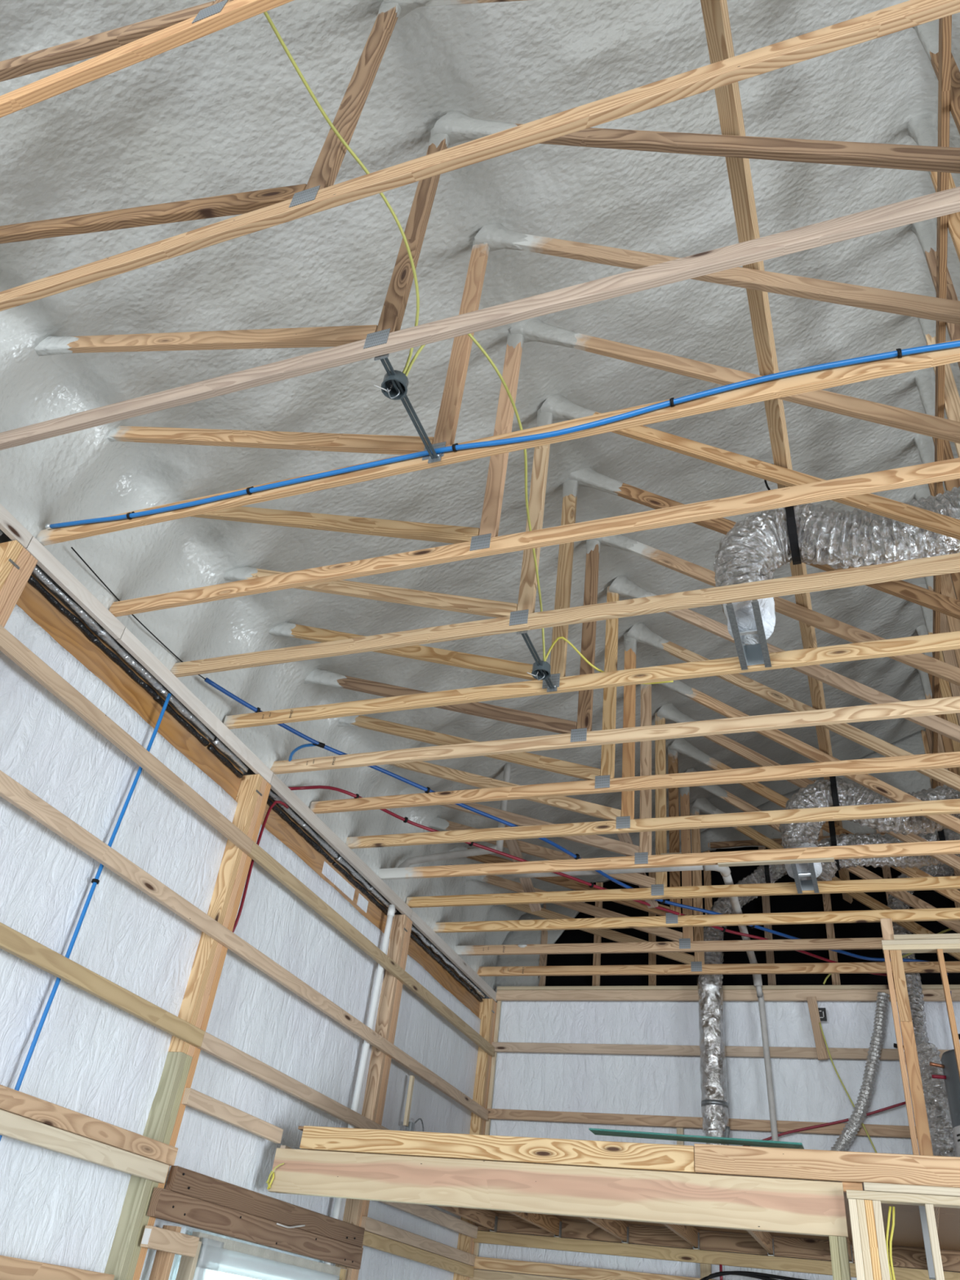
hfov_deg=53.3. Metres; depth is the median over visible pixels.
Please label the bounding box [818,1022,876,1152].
cable
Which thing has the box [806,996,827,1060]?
block
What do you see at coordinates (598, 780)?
roof truss
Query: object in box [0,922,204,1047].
girt
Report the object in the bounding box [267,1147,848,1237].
beam
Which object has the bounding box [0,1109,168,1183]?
girt
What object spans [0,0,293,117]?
roof truss
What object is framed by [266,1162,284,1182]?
cable
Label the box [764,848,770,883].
strap
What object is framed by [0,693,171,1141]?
pipe
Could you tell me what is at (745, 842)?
rail
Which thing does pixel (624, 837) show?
board
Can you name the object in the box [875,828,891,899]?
stud
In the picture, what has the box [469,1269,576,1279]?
girt
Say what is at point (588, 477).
roof truss
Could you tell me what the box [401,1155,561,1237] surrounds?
joist
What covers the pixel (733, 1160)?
board
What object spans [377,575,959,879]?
roof truss
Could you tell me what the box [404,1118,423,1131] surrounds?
outlet box
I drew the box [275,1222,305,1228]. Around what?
twine
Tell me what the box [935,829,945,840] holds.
strap
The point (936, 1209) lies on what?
joist
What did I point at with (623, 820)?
roof truss
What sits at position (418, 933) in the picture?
strip
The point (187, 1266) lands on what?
stud
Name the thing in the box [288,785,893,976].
pipe
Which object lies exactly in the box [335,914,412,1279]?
wall post
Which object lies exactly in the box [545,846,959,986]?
wall
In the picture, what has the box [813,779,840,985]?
stud
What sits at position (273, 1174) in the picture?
cable
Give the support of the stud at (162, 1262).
on the floor
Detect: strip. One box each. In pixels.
[27,565,248,777]
[266,791,396,915]
[409,925,485,1001]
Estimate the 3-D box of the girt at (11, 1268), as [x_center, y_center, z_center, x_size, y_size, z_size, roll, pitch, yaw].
[-2.654,1.804,3.023,0.038,0.090,4.750,-8,-39,19]
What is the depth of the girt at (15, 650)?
5.27 m
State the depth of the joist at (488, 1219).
8.55 m
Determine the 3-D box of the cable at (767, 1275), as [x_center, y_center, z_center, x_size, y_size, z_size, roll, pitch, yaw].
[2.920,5.289,7.638,2.494,0.297,0.075,-7,-39,18]
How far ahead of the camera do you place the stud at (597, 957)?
10.30 m
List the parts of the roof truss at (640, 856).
gusset plate, pale strip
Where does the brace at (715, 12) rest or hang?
attached to the roof truss at (510, 617)
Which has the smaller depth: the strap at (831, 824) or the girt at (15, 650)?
the girt at (15, 650)
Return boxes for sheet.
[588,1128,804,1149]
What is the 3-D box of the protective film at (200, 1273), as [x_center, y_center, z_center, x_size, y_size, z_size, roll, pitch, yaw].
[-1.599,3.950,5.139,0.033,1.240,0.202,-8,-39,19]
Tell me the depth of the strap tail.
5.34 m
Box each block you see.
[140,1225,199,1257]
[661,852,682,854]
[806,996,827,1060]
[842,1182,862,1192]
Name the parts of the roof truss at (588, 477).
gusset plate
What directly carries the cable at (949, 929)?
attached to the roof truss at (695, 965)
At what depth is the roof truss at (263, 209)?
3.39 m
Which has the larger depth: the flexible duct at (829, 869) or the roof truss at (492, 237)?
the flexible duct at (829, 869)
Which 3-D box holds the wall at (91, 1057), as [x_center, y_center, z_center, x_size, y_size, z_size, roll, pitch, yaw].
[-3.794,-0.469,1.092,0.058,4.386,21.362,-8,-39,19]
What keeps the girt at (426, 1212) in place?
attached to the wall post at (379, 1069)
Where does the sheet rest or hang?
on the board at (733, 1160)
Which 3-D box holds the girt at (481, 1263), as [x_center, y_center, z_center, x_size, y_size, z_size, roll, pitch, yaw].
[4.269,5.165,7.277,9.300,0.095,0.038,-8,-39,19]
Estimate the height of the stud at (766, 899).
2.060 m
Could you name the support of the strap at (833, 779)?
hanging from the brace at (715, 12)
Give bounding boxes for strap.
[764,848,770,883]
[785,506,801,564]
[828,820,839,870]
[829,776,839,806]
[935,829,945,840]
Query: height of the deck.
0.018 m
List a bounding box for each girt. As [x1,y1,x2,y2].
[0,624,253,853]
[0,769,488,1120]
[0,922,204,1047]
[0,1084,177,1165]
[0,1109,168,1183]
[0,1255,114,1279]
[181,1088,283,1143]
[197,1031,388,1129]
[246,840,494,1056]
[280,1145,477,1238]
[360,1216,475,1266]
[362,1231,474,1277]
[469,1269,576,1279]
[473,1256,715,1279]
[485,1108,917,1138]
[491,1042,764,1057]
[768,1046,949,1061]
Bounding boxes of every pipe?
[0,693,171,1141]
[44,340,959,529]
[204,677,948,975]
[232,800,288,932]
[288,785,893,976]
[323,904,395,1265]
[397,763,511,867]
[502,864,778,1141]
[719,1264,722,1279]
[742,1101,906,1146]
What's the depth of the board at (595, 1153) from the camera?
5.73 m
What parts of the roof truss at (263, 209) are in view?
gusset plate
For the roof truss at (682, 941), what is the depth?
8.94 m
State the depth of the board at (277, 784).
7.47 m
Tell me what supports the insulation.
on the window
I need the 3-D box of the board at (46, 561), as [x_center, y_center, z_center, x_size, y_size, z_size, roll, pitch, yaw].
[-2.194,-0.270,5.200,0.038,0.089,0.775,-8,-39,19]
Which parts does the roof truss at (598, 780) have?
gusset plate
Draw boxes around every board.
[0,503,32,548]
[25,536,124,639]
[115,626,273,783]
[269,773,412,919]
[299,1125,695,1173]
[410,910,496,1001]
[505,824,541,911]
[617,832,657,908]
[694,1143,959,1187]
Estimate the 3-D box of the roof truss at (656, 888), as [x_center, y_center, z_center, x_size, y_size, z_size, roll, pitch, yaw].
[3.863,0.625,7.895,9.381,2.982,0.150,-8,-39,19]
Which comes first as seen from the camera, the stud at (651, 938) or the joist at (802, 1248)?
the joist at (802, 1248)
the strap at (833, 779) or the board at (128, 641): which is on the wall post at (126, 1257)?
the board at (128, 641)
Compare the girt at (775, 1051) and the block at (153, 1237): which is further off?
the girt at (775, 1051)
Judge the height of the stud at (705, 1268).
0.310 m
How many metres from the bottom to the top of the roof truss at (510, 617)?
2.982 m
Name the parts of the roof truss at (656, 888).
gusset plate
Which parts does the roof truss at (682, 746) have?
gusset plate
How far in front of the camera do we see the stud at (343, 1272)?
6.75 m
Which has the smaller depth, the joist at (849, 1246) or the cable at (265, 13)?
the cable at (265, 13)
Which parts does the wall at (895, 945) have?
plate, plate, plate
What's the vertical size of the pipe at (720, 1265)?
0.130 m
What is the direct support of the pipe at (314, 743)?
on the roof truss at (572, 734)
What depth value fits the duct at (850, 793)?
7.24 m
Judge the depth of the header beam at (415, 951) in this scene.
9.36 m
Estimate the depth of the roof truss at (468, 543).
4.86 m
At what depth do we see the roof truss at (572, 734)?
6.19 m
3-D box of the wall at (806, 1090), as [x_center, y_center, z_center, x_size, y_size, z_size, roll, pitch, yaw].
[4.409,4.007,8.326,9.450,7.629,0.119,-8,-39,19]
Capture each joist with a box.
[307,1149,497,1232]
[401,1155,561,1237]
[474,1213,959,1272]
[494,1160,629,1244]
[588,1166,699,1249]
[695,1173,774,1256]
[807,1179,853,1263]
[933,1206,939,1234]
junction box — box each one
[373,353,441,463]
[516,630,557,692]
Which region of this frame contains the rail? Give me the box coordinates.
[710,832,921,848]
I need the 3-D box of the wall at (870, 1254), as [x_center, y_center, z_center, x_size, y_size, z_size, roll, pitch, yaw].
[3.907,3.589,3.562,4.505,2.511,0.099,-8,-39,19]
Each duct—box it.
[697,863,787,1145]
[712,486,959,670]
[778,777,959,893]
[816,828,959,881]
[886,863,954,1044]
[903,1042,956,1156]
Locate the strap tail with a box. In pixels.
[764,463,773,490]
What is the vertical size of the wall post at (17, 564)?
4.600 m
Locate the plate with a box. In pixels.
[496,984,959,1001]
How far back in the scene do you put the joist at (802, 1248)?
8.25 m
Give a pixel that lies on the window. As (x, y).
(220, 1275)
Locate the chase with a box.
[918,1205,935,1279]
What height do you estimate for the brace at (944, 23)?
0.089 m
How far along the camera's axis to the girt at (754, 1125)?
8.93 m
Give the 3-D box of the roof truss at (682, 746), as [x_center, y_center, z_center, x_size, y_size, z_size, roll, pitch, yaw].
[4.070,0.986,8.340,9.381,2.982,0.149,-8,-39,19]
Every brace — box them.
[700,0,853,903]
[931,14,951,788]
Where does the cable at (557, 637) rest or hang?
attached to the junction box at (541, 669)
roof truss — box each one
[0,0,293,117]
[0,0,959,311]
[0,111,959,450]
[35,18,959,546]
[108,112,959,617]
[170,217,959,677]
[223,317,959,728]
[270,369,959,774]
[310,433,959,813]
[345,488,959,848]
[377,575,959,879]
[405,583,959,907]
[432,624,959,933]
[454,668,959,955]
[476,696,959,976]
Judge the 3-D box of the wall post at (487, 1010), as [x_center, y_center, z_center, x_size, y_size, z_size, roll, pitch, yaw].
[-0.151,5.685,8.842,0.146,4.600,0.149,-8,-39,19]
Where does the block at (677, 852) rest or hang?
on the roof truss at (640, 856)
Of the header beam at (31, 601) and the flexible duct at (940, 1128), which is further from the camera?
the flexible duct at (940, 1128)
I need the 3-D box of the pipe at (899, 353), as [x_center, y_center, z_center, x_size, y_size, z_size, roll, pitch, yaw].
[0.337,-0.907,4.050,5.582,0.111,0.032,-8,-39,19]
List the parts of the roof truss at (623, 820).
gusset plate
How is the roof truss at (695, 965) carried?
attached to the ceiling
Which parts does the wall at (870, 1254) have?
plate, plate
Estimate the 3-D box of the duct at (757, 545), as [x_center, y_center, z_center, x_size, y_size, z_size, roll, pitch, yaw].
[2.263,-0.462,4.926,2.078,0.851,0.568,-8,-39,19]
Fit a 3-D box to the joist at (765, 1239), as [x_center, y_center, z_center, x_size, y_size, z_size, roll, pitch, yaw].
[1.847,4.056,6.773,0.051,0.148,3.655,-8,-39,19]
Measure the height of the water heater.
1.392 m
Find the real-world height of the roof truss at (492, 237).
2.982 m
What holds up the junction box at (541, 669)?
attached to the roof truss at (510, 617)
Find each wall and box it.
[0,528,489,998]
[0,604,480,1279]
[473,729,959,1279]
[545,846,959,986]
[846,1182,959,1279]
[880,918,959,1155]
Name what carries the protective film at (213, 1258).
attached to the window
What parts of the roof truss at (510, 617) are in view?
gusset plate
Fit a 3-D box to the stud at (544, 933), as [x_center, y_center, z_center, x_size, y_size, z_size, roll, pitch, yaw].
[0.710,3.390,10.590,0.075,0.990,0.038,-8,-39,19]
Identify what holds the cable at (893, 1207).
hanging from the wall at (870, 1254)
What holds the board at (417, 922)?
on the wall post at (487, 1010)
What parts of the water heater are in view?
tank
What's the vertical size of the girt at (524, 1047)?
0.090 m
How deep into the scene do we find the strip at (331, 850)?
7.49 m
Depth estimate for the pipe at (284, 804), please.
6.41 m
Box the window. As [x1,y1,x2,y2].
[215,1271,258,1279]
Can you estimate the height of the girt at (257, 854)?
0.090 m
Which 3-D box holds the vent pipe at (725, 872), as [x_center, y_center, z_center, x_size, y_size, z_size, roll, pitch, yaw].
[1.398,3.491,8.136,1.878,2.221,2.635,-8,-39,19]
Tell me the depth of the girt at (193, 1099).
5.79 m
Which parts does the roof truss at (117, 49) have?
gusset plate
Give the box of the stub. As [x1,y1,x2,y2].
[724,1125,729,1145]
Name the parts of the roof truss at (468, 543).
gusset plate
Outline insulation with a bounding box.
[191,1231,346,1277]
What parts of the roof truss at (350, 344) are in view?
gusset plate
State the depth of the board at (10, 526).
4.82 m
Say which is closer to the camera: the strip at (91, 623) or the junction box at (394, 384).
the junction box at (394, 384)
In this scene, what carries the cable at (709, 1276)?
attached to the girt at (478, 1274)
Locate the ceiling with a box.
[0,0,959,990]
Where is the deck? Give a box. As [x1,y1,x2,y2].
[297,1125,959,1251]
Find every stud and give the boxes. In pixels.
[148,1225,181,1279]
[175,1240,201,1279]
[338,1268,346,1279]
[403,1075,414,1126]
[473,1000,501,1269]
[537,902,547,986]
[591,882,603,986]
[648,871,656,986]
[676,1127,684,1145]
[700,1263,711,1279]
[703,842,712,915]
[758,846,776,985]
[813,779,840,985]
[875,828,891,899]
[920,729,959,920]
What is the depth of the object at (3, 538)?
6.29 m
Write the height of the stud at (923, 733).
2.863 m
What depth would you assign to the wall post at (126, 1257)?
5.63 m
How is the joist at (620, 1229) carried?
attached to the joist at (802, 1248)
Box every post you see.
[0,540,37,627]
[103,773,271,1279]
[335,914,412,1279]
[453,998,497,1279]
[828,1235,851,1279]
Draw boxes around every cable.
[71,546,205,679]
[263,11,419,373]
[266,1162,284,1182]
[266,1170,274,1189]
[404,333,545,661]
[545,636,673,684]
[699,1271,806,1279]
[703,1271,777,1279]
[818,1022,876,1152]
[822,928,951,984]
[885,1205,892,1279]
[888,1206,895,1279]
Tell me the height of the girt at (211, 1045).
0.090 m
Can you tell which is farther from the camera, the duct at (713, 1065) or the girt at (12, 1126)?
the duct at (713, 1065)
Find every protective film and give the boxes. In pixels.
[192,1237,224,1279]
[196,1244,339,1279]
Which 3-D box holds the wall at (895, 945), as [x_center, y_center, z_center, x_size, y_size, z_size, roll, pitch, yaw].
[5.013,2.795,6.380,4.120,2.029,0.089,-8,-39,19]
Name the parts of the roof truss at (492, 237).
gusset plate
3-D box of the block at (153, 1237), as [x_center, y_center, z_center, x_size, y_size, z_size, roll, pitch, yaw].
[-1.670,3.249,5.163,0.050,0.095,0.444,-8,-39,19]
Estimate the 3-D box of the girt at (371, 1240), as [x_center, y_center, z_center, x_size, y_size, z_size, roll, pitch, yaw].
[-0.475,5.092,7.899,0.038,0.087,2.350,-8,-39,19]
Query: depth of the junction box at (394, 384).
3.95 m
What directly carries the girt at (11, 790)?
attached to the wall post at (126, 1257)
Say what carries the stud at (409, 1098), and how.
attached to the girt at (11, 790)
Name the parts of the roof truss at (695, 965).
gusset plate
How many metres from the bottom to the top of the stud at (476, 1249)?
4.700 m
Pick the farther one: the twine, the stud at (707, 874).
the stud at (707, 874)
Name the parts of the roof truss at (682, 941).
gusset plate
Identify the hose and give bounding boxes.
[831,991,889,1151]
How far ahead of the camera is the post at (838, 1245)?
4.87 m
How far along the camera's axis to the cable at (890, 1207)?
4.91 m
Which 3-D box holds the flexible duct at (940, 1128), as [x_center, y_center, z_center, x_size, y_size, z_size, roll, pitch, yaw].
[3.758,4.100,7.873,0.357,1.442,0.308,-8,-39,19]
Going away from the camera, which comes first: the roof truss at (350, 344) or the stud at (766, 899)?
the roof truss at (350, 344)
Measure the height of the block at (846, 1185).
0.045 m
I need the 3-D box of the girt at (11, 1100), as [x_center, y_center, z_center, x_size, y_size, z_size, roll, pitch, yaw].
[-2.548,1.386,3.478,0.038,0.088,4.990,-8,-39,19]
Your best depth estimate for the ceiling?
5.56 m
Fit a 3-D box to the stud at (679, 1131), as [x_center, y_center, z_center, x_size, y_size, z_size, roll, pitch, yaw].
[1.828,4.878,8.699,0.060,0.795,0.038,-8,-39,19]
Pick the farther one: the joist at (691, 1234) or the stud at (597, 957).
the stud at (597, 957)
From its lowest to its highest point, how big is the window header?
0.254 m
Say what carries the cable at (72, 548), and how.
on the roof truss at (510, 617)
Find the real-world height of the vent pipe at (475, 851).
1.067 m
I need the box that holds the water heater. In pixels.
[929,1033,959,1156]
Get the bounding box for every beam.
[16,573,243,799]
[261,796,387,933]
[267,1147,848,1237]
[407,931,480,1017]
[472,1230,959,1279]
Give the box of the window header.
[146,1165,364,1269]
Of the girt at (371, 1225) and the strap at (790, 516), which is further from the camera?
the girt at (371, 1225)
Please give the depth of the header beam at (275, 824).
7.49 m
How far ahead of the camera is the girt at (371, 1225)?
7.78 m
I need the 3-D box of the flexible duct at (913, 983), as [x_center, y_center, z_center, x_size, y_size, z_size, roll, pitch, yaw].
[4.242,2.789,8.707,0.952,1.845,0.222,-8,-39,19]
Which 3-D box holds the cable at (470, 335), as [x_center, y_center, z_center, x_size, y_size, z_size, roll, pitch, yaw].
[0.173,-0.618,4.687,0.336,0.282,2.096,-8,-39,19]
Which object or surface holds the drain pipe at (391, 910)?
attached to the girt at (11, 790)
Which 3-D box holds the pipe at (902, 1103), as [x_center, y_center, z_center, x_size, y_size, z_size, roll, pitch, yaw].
[3.019,4.313,8.486,1.477,0.456,0.022,-8,-39,19]
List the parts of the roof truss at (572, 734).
gusset plate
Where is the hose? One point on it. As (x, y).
(849, 1132)
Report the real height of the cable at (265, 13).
0.470 m

